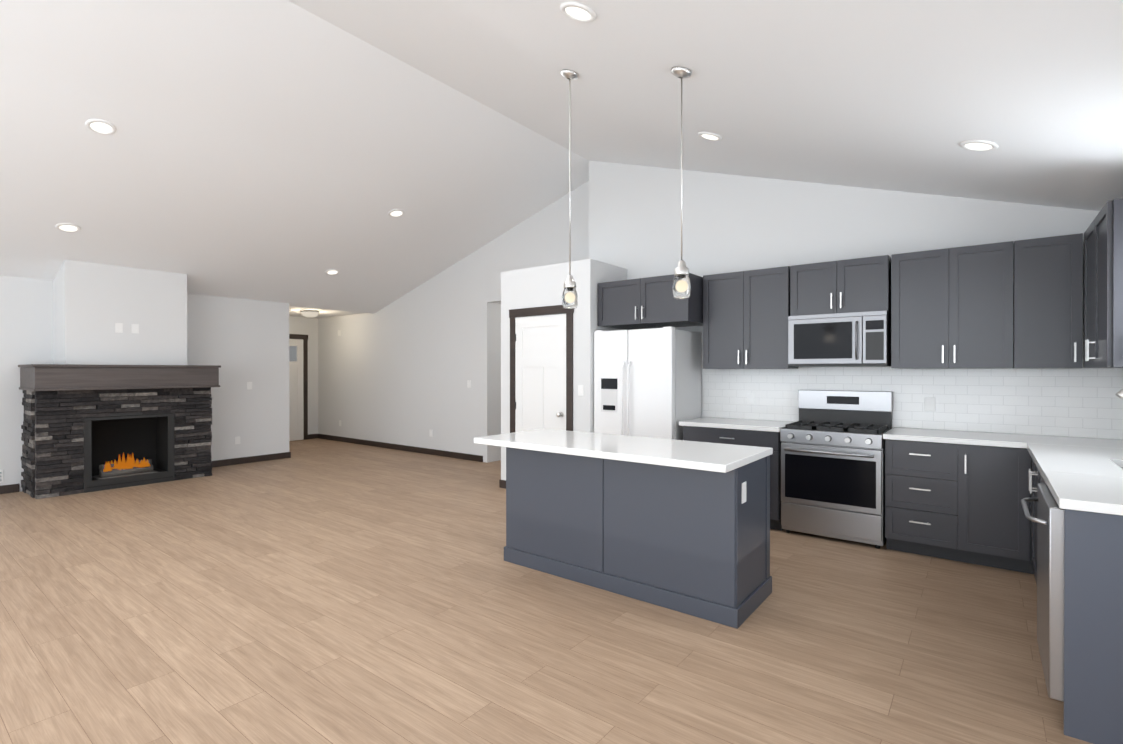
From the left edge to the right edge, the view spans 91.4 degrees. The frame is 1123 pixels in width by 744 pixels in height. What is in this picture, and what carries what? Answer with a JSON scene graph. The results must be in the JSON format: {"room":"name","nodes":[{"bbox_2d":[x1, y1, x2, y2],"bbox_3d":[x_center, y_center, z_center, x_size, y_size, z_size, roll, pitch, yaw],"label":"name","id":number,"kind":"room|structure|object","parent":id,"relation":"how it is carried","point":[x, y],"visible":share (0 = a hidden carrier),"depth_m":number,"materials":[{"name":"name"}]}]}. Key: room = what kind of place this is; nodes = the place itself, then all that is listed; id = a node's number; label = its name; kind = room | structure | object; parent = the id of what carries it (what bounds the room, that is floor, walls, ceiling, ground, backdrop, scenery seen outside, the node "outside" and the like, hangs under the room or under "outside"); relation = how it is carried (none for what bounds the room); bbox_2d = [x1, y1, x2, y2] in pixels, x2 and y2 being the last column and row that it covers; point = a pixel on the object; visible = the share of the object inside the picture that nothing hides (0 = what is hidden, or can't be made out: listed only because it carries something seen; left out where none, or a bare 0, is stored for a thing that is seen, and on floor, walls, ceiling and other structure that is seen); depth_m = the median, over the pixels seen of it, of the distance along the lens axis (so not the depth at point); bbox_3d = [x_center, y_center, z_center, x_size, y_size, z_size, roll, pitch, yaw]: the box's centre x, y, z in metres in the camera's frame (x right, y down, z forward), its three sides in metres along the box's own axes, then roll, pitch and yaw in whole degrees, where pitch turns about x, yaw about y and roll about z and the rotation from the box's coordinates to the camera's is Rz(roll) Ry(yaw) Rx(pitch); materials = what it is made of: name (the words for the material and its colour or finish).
{"room":"kitchen","nodes":[
{"label":"kitchen","id":0,"kind":"room"},
{"bbox_2d":[53,260,186,364],"bbox_3d":[-5.537,-0.686,6.914,0.600,1.195,1.210,0,0,38],"label":"wall","id":1,"kind":"structure","parent":0,"point":[93,303],"depth_m":6.63,"materials":[{"name":"white paint"}]},
{"bbox_2d":[115,323,122,332],"bbox_3d":[-5.365,-0.535,6.637,0.009,0.115,0.075,0,0,38],"label":"light switch","id":2,"kind":"object","parent":1,"relation":"attached to","point":[118,327],"visible":1,"depth_m":6.64,"materials":[{"name":"white plastic"}]},
{"bbox_2d":[131,324,138,332],"bbox_3d":[-5.267,-0.535,6.764,0.009,0.115,0.075,0,0,38],"label":"light switch","id":3,"kind":"object","parent":1,"relation":"attached to","point":[134,328],"visible":1,"depth_m":6.76,"materials":[{"name":"white plastic"}]},
{"bbox_2d":[0,275,288,491],"bbox_3d":[-6.596,0.146,6.117,0.100,2.500,7.030,0,0,38],"label":"wall","id":4,"kind":"structure","parent":0,"point":[242,342],"depth_m":8.08,"materials":[{"name":"white paint"}]},
{"bbox_2d":[0,469,2,482],"bbox_3d":[-6.454,1.191,6.212,0.010,0.150,0.170,0,0,38],"label":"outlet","id":5,"kind":"object","parent":4,"relation":"in","point":[1,475],"visible":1,"depth_m":6.26,"materials":[{"name":"white plastic"}]},
{"bbox_2d":[0,484,18,493],"bbox_3d":[-7.470,1.352,4.894,0.014,0.095,3.760,0,0,38],"label":"baseboard","id":6,"kind":"structure","parent":4,"relation":"attached to","point":[11,488],"depth_m":6.31,"materials":[{"name":"brown wood"}]},
{"bbox_2d":[235,436,239,443],"bbox_3d":[-4.882,1.031,8.252,0.007,0.115,0.075,0,0,38],"label":"outlet","id":7,"kind":"object","parent":4,"relation":"attached to","point":[237,440],"visible":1,"depth_m":8.25,"materials":[{"name":"white plastic"}]},
{"bbox_2d":[247,382,251,389],"bbox_3d":[-4.777,0.210,8.383,0.009,0.115,0.075,0,0,38],"label":"light switch","id":8,"kind":"object","parent":4,"relation":"attached to","point":[249,385],"visible":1,"depth_m":8.38,"materials":[{"name":"white plastic"}]},
{"bbox_2d":[211,452,290,467],"bbox_3d":[-4.823,1.343,8.349,0.044,0.095,1.335,0,0,38],"label":"baseboard","id":9,"kind":"structure","parent":4,"relation":"attached to","point":[217,463],"depth_m":8.39,"materials":[{"name":"brown wood"}]},
{"bbox_2d":[289,316,317,440],"bbox_3d":[-5.610,0.133,10.832,0.100,2.500,1.600,0,0,38],"label":"wall","id":10,"kind":"structure","parent":0,"point":[304,326],"depth_m":11.31,"materials":[{"name":"white paint"}]},
{"bbox_2d":[289,339,303,440],"bbox_3d":[-5.523,0.359,10.797,0.075,2.032,0.910,0,0,38],"label":"entry door","id":11,"kind":"structure","parent":10,"relation":"in","point":[296,415],"depth_m":11.06,"materials":[{"name":"white paint"}]},
{"bbox_2d":[289,334,307,439],"bbox_3d":[-5.546,0.311,10.815,0.021,2.145,1.104,0,0,38],"label":"door frame","id":12,"kind":"structure","parent":10,"relation":"attached to","point":[305,362],"depth_m":11.20,"materials":[{"name":"brown wood"}]},
{"bbox_2d":[318,181,588,462],"bbox_3d":[-2.261,-0.612,9.319,7.250,4.000,0.100,0,0,38],"label":"wall","id":13,"kind":"structure","parent":0,"point":[403,369],"depth_m":9.12,"materials":[{"name":"white paint"}]},
{"bbox_2d":[317,434,482,461],"bbox_3d":[-3.151,1.338,9.939,4.890,0.095,0.014,0,0,38],"label":"baseboard","id":14,"kind":"structure","parent":13,"relation":"attached to","point":[450,454],"depth_m":9.60,"materials":[{"name":"brown wood"}]},
{"bbox_2d":[467,380,470,387],"bbox_3d":[-1.459,0.190,8.633,0.075,0.115,0.009,0,0,38],"label":"light switch","id":15,"kind":"object","parent":13,"relation":"attached to","point":[468,383],"visible":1,"depth_m":8.63,"materials":[{"name":"white plastic"}]},
{"bbox_2d":[492,303,500,461],"bbox_3d":[-0.461,0.157,9.354,0.100,2.460,2.150,0,0,38],"label":"wall","id":16,"kind":"structure","parent":0,"point":[496,373],"depth_m":8.54,"materials":[{"name":"white paint"}]},
{"bbox_2d":[0,438,1092,743],"bbox_3d":[-2.356,1.459,5.231,12.300,0.120,11.000,0,0,38],"label":"floor","id":17,"kind":"structure","parent":0,"point":[316,590],"depth_m":2.93,"materials":[{"name":"brown wood"}]},
{"bbox_2d":[18,364,220,498],"bbox_3d":[-5.428,0.654,6.831,0.873,1.480,1.821,0,0,38],"label":"fireplace","id":18,"kind":"object","parent":17,"relation":"on","point":[89,428],"visible":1,"depth_m":6.60,"materials":[{"name":"stone"}]},
{"bbox_2d":[504,449,772,628],"bbox_3d":[0.467,0.963,3.790,1.760,0.878,0.661,0,0,38],"label":"kitchen island","id":19,"kind":"object","parent":17,"relation":"on","point":[682,526],"depth_m":3.37,"materials":[{"name":"grey paint"}]},
{"bbox_2d":[474,429,772,472],"bbox_3d":[0.351,0.503,3.749,1.895,0.042,0.805,0,0,38],"label":"island countertop","id":20,"kind":"structure","parent":19,"relation":"on","point":[708,457],"depth_m":3.50,"materials":[{"name":"white stone"}]},
{"bbox_2d":[594,326,700,439],"bbox_3d":[0.892,0.477,5.809,0.915,1.840,0.751,0,0,38],"label":"fridge","id":21,"kind":"object","parent":17,"relation":"on","point":[647,382],"visible":0.5,"depth_m":5.53,"materials":[{"name":"white metal"}]},
{"bbox_2d":[679,417,792,530],"bbox_3d":[1.705,0.939,5.270,0.942,0.920,0.668,0,0,38],"label":"base cabinet","id":22,"kind":"object","parent":17,"relation":"on","point":[753,432],"visible":0.33,"depth_m":4.93,"materials":[{"name":"grey paint"}]},
{"bbox_2d":[780,390,892,548],"bbox_3d":[2.367,0.785,4.721,0.764,1.230,0.710,0,0,38],"label":"range","id":23,"kind":"object","parent":17,"relation":"on","point":[833,464],"visible":1,"depth_m":4.54,"materials":[{"name":"silver metal"}]},
{"bbox_2d":[885,439,970,562],"bbox_3d":[2.918,0.961,4.356,0.518,0.880,0.632,0,0,38],"label":"base cabinet","id":24,"kind":"object","parent":17,"relation":"on","point":[954,495],"depth_m":4.10,"materials":[{"name":"grey paint"}]},
{"bbox_2d":[883,427,1122,446],"bbox_3d":[3.293,0.502,4.050,1.508,0.039,0.657,0,0,38],"label":"countertop","id":25,"kind":"structure","parent":24,"relation":"on","point":[913,435],"depth_m":4.02,"materials":[{"name":"white stone"}]},
{"bbox_2d":[971,447,1014,570],"bbox_3d":[3.246,0.962,4.104,0.425,0.880,0.632,0,0,38],"label":"base cabinet","id":26,"kind":"object","parent":17,"relation":"on","point":[992,468],"depth_m":3.87,"materials":[{"name":"grey paint"}]},
{"bbox_2d":[1015,447,1034,575],"bbox_3d":[3.248,0.964,3.330,0.698,0.880,0.630,0,0,38],"label":"base cabinet","id":27,"kind":"object","parent":17,"relation":"on","point":[1024,469],"depth_m":3.76,"materials":[{"name":"grey paint"}]},
{"bbox_2d":[1035,471,1038,583],"bbox_3d":[2.836,0.965,3.032,0.275,0.880,0.503,0,0,38],"label":"base cabinet","id":28,"kind":"object","parent":17,"relation":"on","point":[1036,472],"depth_m":3.36,"materials":[{"name":"grey paint"}]},
{"bbox_2d":[1021,483,1063,701],"bbox_3d":[2.340,0.969,2.225,0.713,0.877,0.596,0,0,38],"label":"dishwasher","id":29,"kind":"object","parent":17,"relation":"on","point":[1049,520],"visible":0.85,"depth_m":2.16,"materials":[{"name":"silver metal"}]},
{"bbox_2d":[1039,475,1122,686],"bbox_3d":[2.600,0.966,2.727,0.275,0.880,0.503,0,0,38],"label":"base cabinet","id":30,"kind":"object","parent":17,"relation":"on","point":[1093,544],"depth_m":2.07,"materials":[{"name":"grey paint"}]},
{"bbox_2d":[1027,443,1122,514],"bbox_3d":[2.805,0.505,2.720,0.656,0.039,2.044,0,0,38],"label":"countertop","id":31,"kind":"structure","parent":30,"relation":"on","point":[1077,478],"depth_m":2.60,"materials":[{"name":"white stone"}]},
{"bbox_2d":[1115,389,1122,399],"bbox_3d":[2.942,0.224,2.666,0.347,0.522,0.099,0,0,38],"label":"faucet","id":32,"kind":"object","parent":31,"relation":"on","point":[1119,394],"visible":1,"depth_m":2.76,"materials":[{"name":"silver metal"}]},
{"bbox_2d":[0,0,1122,317],"bbox_3d":[-2.982,-1.893,4.410,12.100,1.652,8.750,0,0,38],"label":"ceiling","id":33,"kind":"structure","parent":0,"point":[290,152],"depth_m":4.27,"materials":[{"name":"white paint"}]},
{"bbox_2d":[55,223,80,232],"bbox_3d":[-5.136,-1.500,5.700,0.193,0.065,0.200,0,0,38],"label":"recessed light","id":34,"kind":"object","parent":33,"relation":"in","point":[68,227],"visible":0.98,"depth_m":5.69,"materials":[{"name":"white plastic"}]},
{"bbox_2d":[85,119,116,134],"bbox_3d":[-3.805,-2.023,4.524,0.193,0.065,0.200,0,0,38],"label":"recessed light","id":35,"kind":"object","parent":33,"relation":"in","point":[101,126],"visible":1,"depth_m":4.52,"materials":[{"name":"white plastic"}]},
{"bbox_2d":[301,310,318,316],"bbox_3d":[-4.599,-1.057,10.011,0.300,0.113,0.300,0,0,38],"label":"light","id":36,"kind":"object","parent":33,"relation":"attached to","point":[308,313],"visible":1,"depth_m":9.91,"materials":[{"name":"white glass"}]},
{"bbox_2d":[325,269,339,274],"bbox_3d":[-3.394,-1.479,8.111,0.193,0.065,0.200,0,0,38],"label":"recessed light","id":37,"kind":"object","parent":33,"relation":"in","point":[332,272],"visible":1,"depth_m":8.10,"materials":[{"name":"white plastic"}]},
{"bbox_2d":[388,209,403,216],"bbox_3d":[-2.084,-2.002,6.907,0.193,0.065,0.200,0,0,38],"label":"recessed light","id":38,"kind":"object","parent":33,"relation":"in","point":[396,213],"visible":0.98,"depth_m":6.89,"materials":[{"name":"white plastic"}]},
{"bbox_2d":[561,69,577,308],"bbox_3d":[0.057,-1.288,3.866,0.125,1.678,0.128,0,0,38],"label":"pendant light","id":39,"kind":"object","parent":33,"relation":"hanging from","point":[569,298],"visible":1,"depth_m":3.85,"materials":[{"name":"silver metal"}]},
{"bbox_2d":[560,2,595,22],"bbox_3d":[0.088,-1.911,2.911,0.192,0.068,0.200,0,0,38],"label":"recessed light","id":40,"kind":"object","parent":33,"relation":"in","point":[576,11],"visible":1,"depth_m":2.90,"materials":[{"name":"white plastic"}]},
{"bbox_2d":[671,66,691,298],"bbox_3d":[0.731,-1.152,3.346,0.125,1.409,0.128,0,0,38],"label":"pendant light","id":41,"kind":"object","parent":33,"relation":"hanging from","point":[681,286],"visible":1,"depth_m":3.31,"materials":[{"name":"silver metal"}]},
{"bbox_2d":[698,132,721,140],"bbox_3d":[1.224,-1.941,4.514,0.192,0.068,0.200,0,0,38],"label":"recessed light","id":42,"kind":"object","parent":33,"relation":"in","point":[709,136],"visible":1,"depth_m":4.50,"materials":[{"name":"white plastic"}]},
{"bbox_2d":[960,140,998,151],"bbox_3d":[2.547,-1.381,3.341,0.192,0.068,0.200,0,0,38],"label":"recessed light","id":43,"kind":"object","parent":33,"relation":"in","point":[979,145],"visible":1,"depth_m":3.33,"materials":[{"name":"white plastic"}]},
{"bbox_2d":[501,259,626,479],"bbox_3d":[0.141,0.095,6.672,1.310,2.600,1.160,0,0,38],"label":"wall","id":44,"kind":"structure","parent":0,"point":[539,286],"depth_m":6.04,"materials":[{"name":"white paint"}]},
{"bbox_2d":[499,479,505,487],"bbox_3d":[-0.393,1.346,7.079,0.030,0.095,1.174,0,0,38],"label":"baseboard","id":45,"kind":"structure","parent":44,"relation":"attached to","point":[502,483],"depth_m":6.58,"materials":[{"name":"brown wood"}]},
{"bbox_2d":[515,314,565,431],"bbox_3d":[-0.266,0.377,6.196,0.754,2.022,0.087,0,0,38],"label":"pantry door","id":46,"kind":"structure","parent":44,"relation":"in","point":[540,372],"depth_m":6.21,"materials":[{"name":"white paint"}]},
{"bbox_2d":[509,305,573,432],"bbox_3d":[-0.244,0.329,6.223,0.944,2.135,0.021,0,0,38],"label":"door frame","id":47,"kind":"structure","parent":44,"relation":"attached to","point":[537,311],"depth_m":6.09,"materials":[{"name":"brown wood"}]},
{"bbox_2d":[578,385,583,395],"bbox_3d":[0.207,0.197,5.882,0.075,0.115,0.009,0,0,38],"label":"light switch","id":48,"kind":"object","parent":44,"relation":"attached to","point":[580,390],"visible":1,"depth_m":5.88,"materials":[{"name":"white plastic"}]},
{"bbox_2d":[589,161,1122,439],"bbox_3d":[2.368,-0.602,5.495,4.750,4.000,0.500,0,0,38],"label":"wall","id":49,"kind":"structure","parent":0,"point":[734,223],"depth_m":5.42,"materials":[{"name":"white paint"}]},
{"bbox_2d":[598,273,702,329],"bbox_3d":[0.986,-0.725,5.816,1.050,0.465,0.673,0,0,38],"label":"upper cabinet","id":50,"kind":"object","parent":49,"relation":"attached to","point":[644,303],"visible":0.92,"depth_m":5.55,"materials":[{"name":"grey paint"}]},
{"bbox_2d":[703,266,797,368],"bbox_3d":[1.833,-0.499,5.351,0.820,0.935,0.378,0,0,38],"label":"upper cabinet","id":51,"kind":"object","parent":49,"relation":"attached to","point":[746,314],"visible":0.96,"depth_m":5.21,"materials":[{"name":"grey paint"}]},
{"bbox_2d":[790,255,890,315],"bbox_3d":[2.474,-0.735,4.855,0.770,0.460,0.378,0,0,38],"label":"upper cabinet","id":52,"kind":"object","parent":49,"relation":"attached to","point":[850,285],"visible":0.9,"depth_m":4.71,"materials":[{"name":"grey paint"}]},
{"bbox_2d":[788,311,890,366],"bbox_3d":[2.446,-0.275,4.821,0.766,0.450,0.450,0,0,38],"label":"microwave","id":53,"kind":"object","parent":52,"relation":"attached to","point":[844,339],"visible":1,"depth_m":4.65,"materials":[{"name":"silver metal"}]},
{"bbox_2d":[703,367,1122,438],"bbox_3d":[2.802,0.215,4.842,3.260,0.526,0.008,0,0,38],"label":"tile backsplash","id":54,"kind":"structure","parent":49,"relation":"attached to","point":[1084,402],"depth_m":4.48,"materials":[{"name":"white tile"}]},
{"bbox_2d":[925,397,934,410],"bbox_3d":[3.098,0.271,4.603,0.075,0.115,0.007,0,0,38],"label":"outlet","id":55,"kind":"object","parent":54,"relation":"attached to","point":[929,403],"visible":1,"depth_m":4.60,"materials":[{"name":"white plastic"}]},
{"bbox_2d":[891,241,1013,368],"bbox_3d":[3.101,-0.496,4.372,0.775,0.935,0.378,0,0,38],"label":"upper cabinet","id":56,"kind":"object","parent":49,"relation":"attached to","point":[951,307],"visible":1,"depth_m":4.23,"materials":[{"name":"grey paint"}]},
{"bbox_2d":[1013,233,1082,367],"bbox_3d":[3.557,-0.495,4.020,0.367,0.935,0.378,0,0,38],"label":"upper cabinet","id":57,"kind":"object","parent":49,"relation":"attached to","point":[1048,306],"visible":0.98,"depth_m":3.90,"materials":[{"name":"grey paint"}]},
{"bbox_3d":[1.646,0.162,0.592,0.100,2.500,8.350,0,0,38],"label":"wall","id":58,"kind":"structure","parent":0,"visible":0},
{"bbox_2d":[1083,198,1122,367],"bbox_3d":[3.444,-0.493,3.317,0.378,0.935,0.977,0,0,38],"label":"upper cabinet","id":59,"kind":"object","parent":58,"relation":"attached to","point":[1103,293],"visible":1,"depth_m":3.19,"materials":[{"name":"grey paint"}]}
]}

